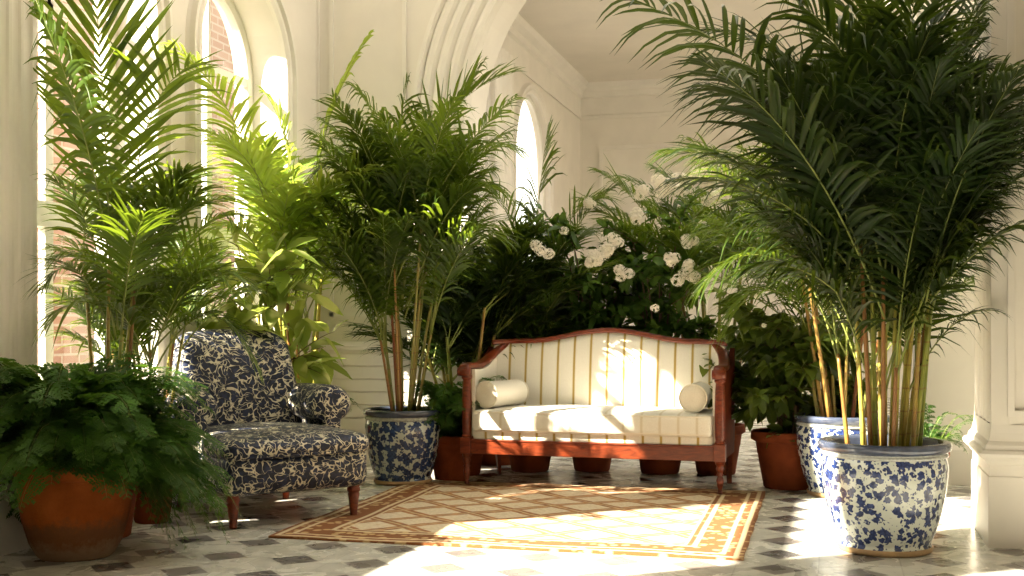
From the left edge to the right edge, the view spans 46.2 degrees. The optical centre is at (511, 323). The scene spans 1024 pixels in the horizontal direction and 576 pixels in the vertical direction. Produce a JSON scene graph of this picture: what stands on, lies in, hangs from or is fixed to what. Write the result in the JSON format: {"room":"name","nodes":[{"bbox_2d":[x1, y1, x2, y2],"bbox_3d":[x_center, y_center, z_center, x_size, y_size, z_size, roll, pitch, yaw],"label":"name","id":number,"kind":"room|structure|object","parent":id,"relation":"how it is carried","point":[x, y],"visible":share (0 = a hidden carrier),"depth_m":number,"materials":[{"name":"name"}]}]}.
{"room":"sunroom","nodes":[
{"label":"sunroom","id":0,"kind":"room"},
{"bbox_2d":[0,0,36,555],"bbox_3d":[-2.477,-1.710,5.772,0.254,5.600,0.340,0,0,15],"label":"pillar","id":1,"kind":"structure","parent":0,"point":[18,33],"depth_m":5.76,"materials":[{"name":"beige paint"}]},
{"bbox_2d":[93,0,579,501],"bbox_3d":[-1.928,-1.710,8.649,0.400,5.600,21.700,0,0,15],"label":"wall","id":2,"kind":"structure","parent":0,"point":[256,16],"depth_m":8.88,"materials":[{"name":"beige paint"}]},
{"bbox_2d":[37,0,116,379],"bbox_3d":[-2.417,-0.850,6.564,0.380,3.080,1.340,0,0,15],"label":"window","id":3,"kind":"structure","parent":2,"relation":"in","point":[45,153],"depth_m":6.58,"materials":[{"name":"paint"}]},
{"bbox_2d":[152,0,172,386],"bbox_3d":[-2.265,-0.920,6.523,0.055,3.240,1.540,0,0,15],"label":"trim","id":4,"kind":"structure","parent":2,"relation":"attached to","point":[166,22],"depth_m":7.15,"materials":[{"name":"beige paint"}]},
{"bbox_2d":[202,0,252,329],"bbox_3d":[-1.962,-0.850,8.254,0.380,3.080,1.340,0,0,15],"label":"window","id":5,"kind":"structure","parent":2,"relation":"in","point":[229,8],"depth_m":8.57,"materials":[{"name":"paint"}]},
{"bbox_2d":[185,0,297,353],"bbox_3d":[-1.810,-0.920,8.213,0.055,3.240,1.540,0,0,15],"label":"trim","id":6,"kind":"structure","parent":2,"relation":"attached to","point":[196,9],"depth_m":7.59,"materials":[{"name":"beige paint"}]},
{"bbox_2d":[514,82,553,225],"bbox_3d":[0.293,-1.480,16.025,0.055,3.460,2.200,0,0,15],"label":"trim","id":7,"kind":"structure","parent":2,"relation":"attached to","point":[527,88],"depth_m":16.27,"materials":[{"name":"beige paint"}]},
{"bbox_2d":[524,95,544,220],"bbox_3d":[0.237,-1.410,16.040,0.180,3.300,2.000,0,0,15],"label":"window","id":8,"kind":"structure","parent":2,"relation":"in","point":[531,105],"depth_m":16.81,"materials":[{"name":"glass"}]},
{"bbox_2d":[501,13,793,119],"bbox_3d":[4.715,-3.525,13.110,10.110,0.550,9.630,0,0,15],"label":"trim","id":9,"kind":"structure","parent":2,"relation":"attached to","point":[542,63],"depth_m":18.58,"materials":[{"name":"beige paint"}]},
{"bbox_2d":[418,139,469,405],"bbox_3d":[-0.514,-0.150,9.104,0.455,2.480,0.125,0,0,15],"label":"column","id":10,"kind":"structure","parent":0,"point":[428,377],"depth_m":9.08,"materials":[{"name":"beige paint"}]},
{"bbox_2d":[485,48,513,238],"bbox_3d":[-0.218,-1.060,14.039,0.280,4.300,0.800,0,0,15],"label":"column","id":11,"kind":"structure","parent":0,"point":[504,85],"depth_m":13.96,"materials":[{"name":"beige paint"}]},
{"bbox_2d":[0,397,1023,575],"bbox_3d":[3.150,1.140,7.489,10.810,0.100,22.100,0,0,15],"label":"floor","id":12,"kind":"structure","parent":0,"point":[794,534],"depth_m":5.80,"materials":[{"name":"tile"}]},
{"bbox_2d":[0,350,240,561],"bbox_3d":[-1.890,0.612,5.624,1.226,0.956,1.477,0,0,15],"label":"potted fern","id":13,"kind":"object","parent":12,"relation":"on","point":[78,449],"visible":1,"depth_m":5.40,"materials":[{"name":"green plant"}]},
{"bbox_2d":[16,478,132,561],"bbox_3d":[-2.053,0.901,5.650,0.520,0.378,0.520,0,0,15],"label":"pot","id":14,"kind":"object","parent":13,"relation":"on","point":[68,521],"depth_m":5.45,"materials":[{"name":"ceramic"}]},
{"bbox_2d":[13,0,252,537],"bbox_3d":[-1.985,-0.363,6.212,1.158,2.906,1.298,0,0,-25],"label":"potted palm","id":15,"kind":"object","parent":12,"relation":"on","point":[134,217],"visible":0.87,"depth_m":5.91,"materials":[{"name":"plant"}]},
{"bbox_2d":[123,482,137,537],"bbox_3d":[-2.094,0.926,6.160,0.353,0.328,0.353,0,0,15],"label":"pot","id":16,"kind":"object","parent":15,"relation":"on","point":[128,529],"depth_m":6.14,"materials":[{"name":"ceramic"}]},
{"bbox_2d":[30,161,282,523],"bbox_3d":[-1.912,0.134,6.514,1.375,1.911,1.448,0,0,-15],"label":"potted palm","id":17,"kind":"object","parent":12,"relation":"on","point":[189,277],"visible":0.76,"depth_m":6.30,"materials":[{"name":"plant"}]},
{"bbox_2d":[134,490,171,523],"bbox_3d":[-1.986,0.951,6.620,0.251,0.279,0.251,0,0,15],"label":"pot","id":18,"kind":"object","parent":17,"relation":"on","point":[140,516],"depth_m":6.53,"materials":[{"name":"ceramic"}]},
{"bbox_2d":[158,329,368,528],"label":"armchair","id":19,"kind":"object","parent":12,"relation":"on","point":[283,435],"visible":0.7,"depth_m":6.81,"materials":[{"name":"blue fabric"}]},
{"bbox_2d":[190,216,351,494],"bbox_3d":[-1.537,0.199,7.761,1.075,1.782,1.181,0,0,15],"label":"leafy shrub","id":20,"kind":"object","parent":12,"relation":"on","point":[319,367],"visible":0.41,"depth_m":7.63,"materials":[{"name":"green plant"}]},
{"bbox_2d":[157,29,405,409],"bbox_3d":[-1.362,-0.472,8.253,1.512,3.123,2.644,0,0,-1],"label":"potted palm","id":21,"kind":"object","parent":12,"relation":"on","point":[267,181],"visible":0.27,"depth_m":7.88,"materials":[{"name":"plant"}]},
{"bbox_2d":[280,51,537,485],"bbox_3d":[-0.688,-0.370,8.200,1.792,2.919,1.668,0,0,7],"label":"potted palm","id":22,"kind":"object","parent":12,"relation":"on","point":[402,450],"visible":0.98,"depth_m":7.96,"materials":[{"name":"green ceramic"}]},
{"bbox_2d":[365,420,440,481],"bbox_3d":[-0.749,0.860,8.250,0.522,0.417,0.522,0,0,15],"label":"pot","id":23,"kind":"object","parent":22,"relation":"on","point":[398,450],"depth_m":8.05,"materials":[{"name":"blue ceramic"}]},
{"bbox_2d":[395,375,506,480],"bbox_3d":[-0.357,0.705,8.360,0.764,0.771,0.847,0,0,39],"label":"potted fern","id":24,"kind":"object","parent":12,"relation":"on","point":[449,463],"visible":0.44,"depth_m":8.23,"materials":[{"name":"green plant"}]},
{"bbox_2d":[433,445,472,480],"bbox_3d":[-0.419,0.959,8.380,0.316,0.262,0.316,0,0,15],"label":"pot","id":25,"kind":"object","parent":24,"relation":"on","point":[449,463],"depth_m":8.25,"materials":[{"name":"ceramic"}]},
{"bbox_2d":[341,234,598,475],"bbox_3d":[-0.280,0.221,8.959,1.983,1.739,1.107,0,0,21],"label":"potted palm","id":26,"kind":"object","parent":12,"relation":"on","point":[447,315],"visible":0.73,"depth_m":8.68,"materials":[{"name":"plant"}]},
{"bbox_2d":[470,454,482,475],"bbox_3d":[-0.363,0.942,8.720,0.353,0.295,0.353,0,0,15],"label":"pot","id":27,"kind":"object","parent":26,"relation":"on","point":[476,463],"depth_m":8.62,"materials":[{"name":"ceramic"}]},
{"bbox_2d":[406,224,578,465],"bbox_3d":[-0.003,0.171,9.493,1.831,1.837,1.870,0,0,15],"label":"potted palm","id":28,"kind":"object","parent":12,"relation":"on","point":[488,459],"visible":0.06,"depth_m":8.95,"materials":[{"name":"plant"}]},
{"bbox_2d":[482,454,509,465],"bbox_3d":[-0.125,0.942,9.350,0.372,0.295,0.372,0,0,15],"label":"pot","id":29,"kind":"object","parent":28,"relation":"on","point":[488,459],"depth_m":9.22,"materials":[{"name":"ceramic"}]},
{"bbox_2d":[268,479,764,560],"bbox_3d":[0.197,1.081,6.927,2.384,0.016,2.304,0,0,14],"label":"rug","id":30,"kind":"object","parent":12,"relation":"on","point":[694,523],"visible":1,"depth_m":6.64,"materials":[{"name":"beige fabric"}]},
{"bbox_2d":[457,328,734,494],"bbox_3d":[0.592,0.559,8.102,1.774,1.067,0.758,0,0,17],"label":"sofa","id":31,"kind":"object","parent":30,"relation":"on","point":[613,393],"visible":0.97,"depth_m":8.05,"materials":[{"name":"beige fabric"}]},
{"bbox_2d":[476,379,528,407],"bbox_3d":[-0.068,0.475,8.231,0.185,0.185,0.436,0,0,32],"label":"bolster cushion","id":32,"kind":"object","parent":31,"relation":"on","point":[489,394],"visible":1,"depth_m":8.10,"materials":[{"name":"beige fabric"}]},
{"bbox_2d":[472,405,712,437],"bbox_3d":[0.578,0.635,8.058,1.595,0.167,0.628,0,0,17],"label":"seat cushion","id":33,"kind":"object","parent":31,"relation":"on","point":[525,421],"depth_m":7.80,"materials":[{"name":"beige fabric"}]},
{"bbox_2d":[679,381,712,412],"bbox_3d":[1.208,0.475,7.856,0.185,0.185,0.436,0,0,15],"label":"bolster cushion","id":34,"kind":"object","parent":31,"relation":"on","point":[694,397],"visible":0.95,"depth_m":7.66,"materials":[{"name":"beige fabric"}]},
{"bbox_2d":[412,114,626,472],"bbox_3d":[0.150,-0.231,9.167,1.730,2.643,1.452,0,0,15],"label":"potted palm","id":35,"kind":"object","parent":12,"relation":"on","point":[519,463],"visible":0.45,"depth_m":8.74,"materials":[{"name":"plant"}]},
{"bbox_2d":[509,455,550,472],"bbox_3d":[0.134,0.955,8.920,0.372,0.271,0.372,0,0,15],"label":"pot","id":36,"kind":"object","parent":35,"relation":"on","point":[519,463],"depth_m":8.79,"materials":[{"name":"ceramic"}]},
{"bbox_2d":[528,197,651,471],"bbox_3d":[0.572,0.087,8.920,1.138,2.007,1.490,0,0,-12],"label":"flowering shrub","id":37,"kind":"object","parent":12,"relation":"on","point":[581,464],"visible":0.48,"depth_m":8.71,"materials":[{"name":"green plant"}]},
{"bbox_2d":[572,457,611,471],"bbox_3d":[0.597,0.955,8.950,0.353,0.271,0.353,0,0,15],"label":"pot","id":38,"kind":"object","parent":37,"relation":"on","point":[581,464],"depth_m":8.83,"materials":[{"name":"ceramic"}]},
{"bbox_2d":[580,167,748,474],"bbox_3d":[1.115,-0.003,8.771,1.365,2.186,1.464,0,0,29],"label":"flowering shrub","id":39,"kind":"object","parent":12,"relation":"on","point":[654,313],"visible":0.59,"depth_m":8.57,"materials":[{"name":"green plant"}]},
{"bbox_2d":[639,459,680,474],"bbox_3d":[1.085,0.947,8.800,0.372,0.287,0.372,0,0,15],"label":"pot","id":40,"kind":"object","parent":39,"relation":"on","point":[654,467],"depth_m":8.67,"materials":[{"name":"ceramic"}]},
{"bbox_2d":[571,154,780,475],"bbox_3d":[1.354,-0.090,9.017,1.923,2.360,1.642,0,0,19],"label":"flowering shrub","id":41,"kind":"object","parent":12,"relation":"on","point":[703,468],"visible":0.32,"depth_m":8.74,"materials":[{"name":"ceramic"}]},
{"bbox_2d":[695,434,741,475],"bbox_3d":[1.488,0.942,8.750,0.372,0.295,0.372,0,0,15],"label":"pot","id":42,"kind":"object","parent":41,"relation":"on","point":[703,468],"depth_m":8.64,"materials":[{"name":"ceramic"}]},
{"bbox_2d":[699,287,888,490],"bbox_3d":[1.763,0.425,8.069,1.121,1.331,1.290,0,0,-27],"label":"leafy shrub","id":43,"kind":"object","parent":12,"relation":"on","point":[774,351],"visible":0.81,"depth_m":7.84,"materials":[{"name":"green plant"}]},
{"bbox_2d":[756,441,807,490],"bbox_3d":[1.840,0.934,8.000,0.428,0.312,0.428,0,0,15],"label":"pot","id":44,"kind":"object","parent":43,"relation":"on","point":[779,461],"depth_m":7.84,"materials":[{"name":"ceramic"}]},
{"bbox_2d":[595,0,1023,557],"bbox_3d":[1.581,-0.589,5.737,2.520,3.358,1.751,0,0,-13],"label":"potted palm","id":45,"kind":"object","parent":12,"relation":"on","point":[896,158],"visible":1,"depth_m":5.46,"materials":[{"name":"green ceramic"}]},
{"bbox_2d":[821,455,948,551],"bbox_3d":[1.798,0.851,5.800,0.589,0.434,0.589,0,0,15],"label":"pot","id":46,"kind":"object","parent":45,"relation":"on","point":[874,503],"depth_m":5.57,"materials":[{"name":"white ceramic"}]},
{"bbox_2d":[675,130,975,497],"bbox_3d":[2.082,-0.031,7.647,2.191,2.241,2.628,0,0,15],"label":"potted palm","id":47,"kind":"object","parent":12,"relation":"on","point":[810,427],"visible":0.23,"depth_m":7.51,"materials":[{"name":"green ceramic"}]},
{"bbox_2d":[796,425,888,492],"bbox_3d":[2.104,0.858,7.650,0.570,0.421,0.570,0,0,15],"label":"pot","id":48,"kind":"object","parent":47,"relation":"on","point":[807,436],"depth_m":7.51,"materials":[{"name":"white ceramic"}]},
{"bbox_2d":[898,403,973,457],"bbox_3d":[2.601,0.799,7.611,0.560,0.582,0.603,0,0,-17],"label":"potted fern","id":49,"kind":"object","parent":12,"relation":"on","point":[934,432],"visible":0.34,"depth_m":7.61,"materials":[{"name":"green plant"}]},
{"bbox_2d":[320,0,973,433],"bbox_3d":[3.363,-1.710,8.280,10.810,5.600,0.400,0,0,15],"label":"wall","id":50,"kind":"structure","parent":0,"point":[378,70],"depth_m":9.28,"materials":[{"name":"beige paint"}]},
{"bbox_2d":[316,0,406,351],"bbox_3d":[-1.166,-1.710,9.287,0.740,5.600,0.030,0,0,15],"label":"trim","id":51,"kind":"structure","parent":50,"relation":"attached to","point":[331,2],"depth_m":9.34,"materials":[{"name":"beige paint"}]},
{"bbox_2d":[318,341,410,465],"bbox_3d":[-1.136,0.610,9.264,0.810,0.960,0.060,0,0,15],"label":"wainscoting","id":52,"kind":"structure","parent":50,"relation":"attached to","point":[352,359],"depth_m":9.27,"materials":[{"name":"beige paint"}]},
{"bbox_2d":[412,0,973,134],"bbox_3d":[1.216,-2.485,8.594,4.080,2.190,0.110,0,0,15],"label":"trim","id":53,"kind":"structure","parent":50,"relation":"attached to","point":[456,32],"depth_m":9.03,"materials":[{"name":"beige paint"}]},
{"bbox_2d":[519,0,881,81],"bbox_3d":[4.715,-3.900,13.110,10.110,0.200,9.630,0,0,15],"label":"ceiling","id":54,"kind":"structure","parent":0,"point":[569,26],"depth_m":15.64,"materials":[{"name":"paint"}]},
{"bbox_2d":[580,113,912,397],"bbox_3d":[5.957,-1.455,17.918,10.810,5.090,0.300,0,0,15],"label":"wall","id":55,"kind":"structure","parent":0,"point":[594,133],"depth_m":18.80,"materials":[{"name":"beige paint"}]},
{"bbox_2d":[599,140,902,336],"bbox_3d":[4.374,-1.310,18.172,6.200,3.000,0.029,0,0,15],"label":"trim","id":56,"kind":"structure","parent":55,"relation":"attached to","point":[601,148],"depth_m":18.77,"materials":[{"name":"beige paint"}]},
{"bbox_2d":[920,249,973,485],"bbox_3d":[2.967,-0.150,8.167,0.455,2.480,0.125,0,0,15],"label":"wall","id":57,"kind":"structure","parent":0,"point":[950,379],"depth_m":8.12,"materials":[{"name":"beige paint"}]},
{"bbox_2d":[962,0,1023,548],"bbox_3d":[2.922,-1.710,6.074,1.127,5.600,0.842,0,0,15],"label":"pillar","id":58,"kind":"structure","parent":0,"point":[995,437],"depth_m":5.84,"materials":[{"name":"beige paint"}]},
{"label":"outside","id":59,"kind":"structure","parent":0,"visible":0},
{"bbox_3d":[-16.565,1.300,4.459,25.690,0.180,40.000,0,0,15],"label":"courtyard","id":60,"kind":"object","parent":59,"visible":0},
{"bbox_2d":[37,0,234,378],"bbox_3d":[-4.017,-2.600,12.007,0.400,7.620,7.900,0,0,15],"label":"brick wall","id":61,"kind":"structure","parent":60,"relation":"on","point":[66,355],"depth_m":11.13,"materials":[{"name":"brick"}]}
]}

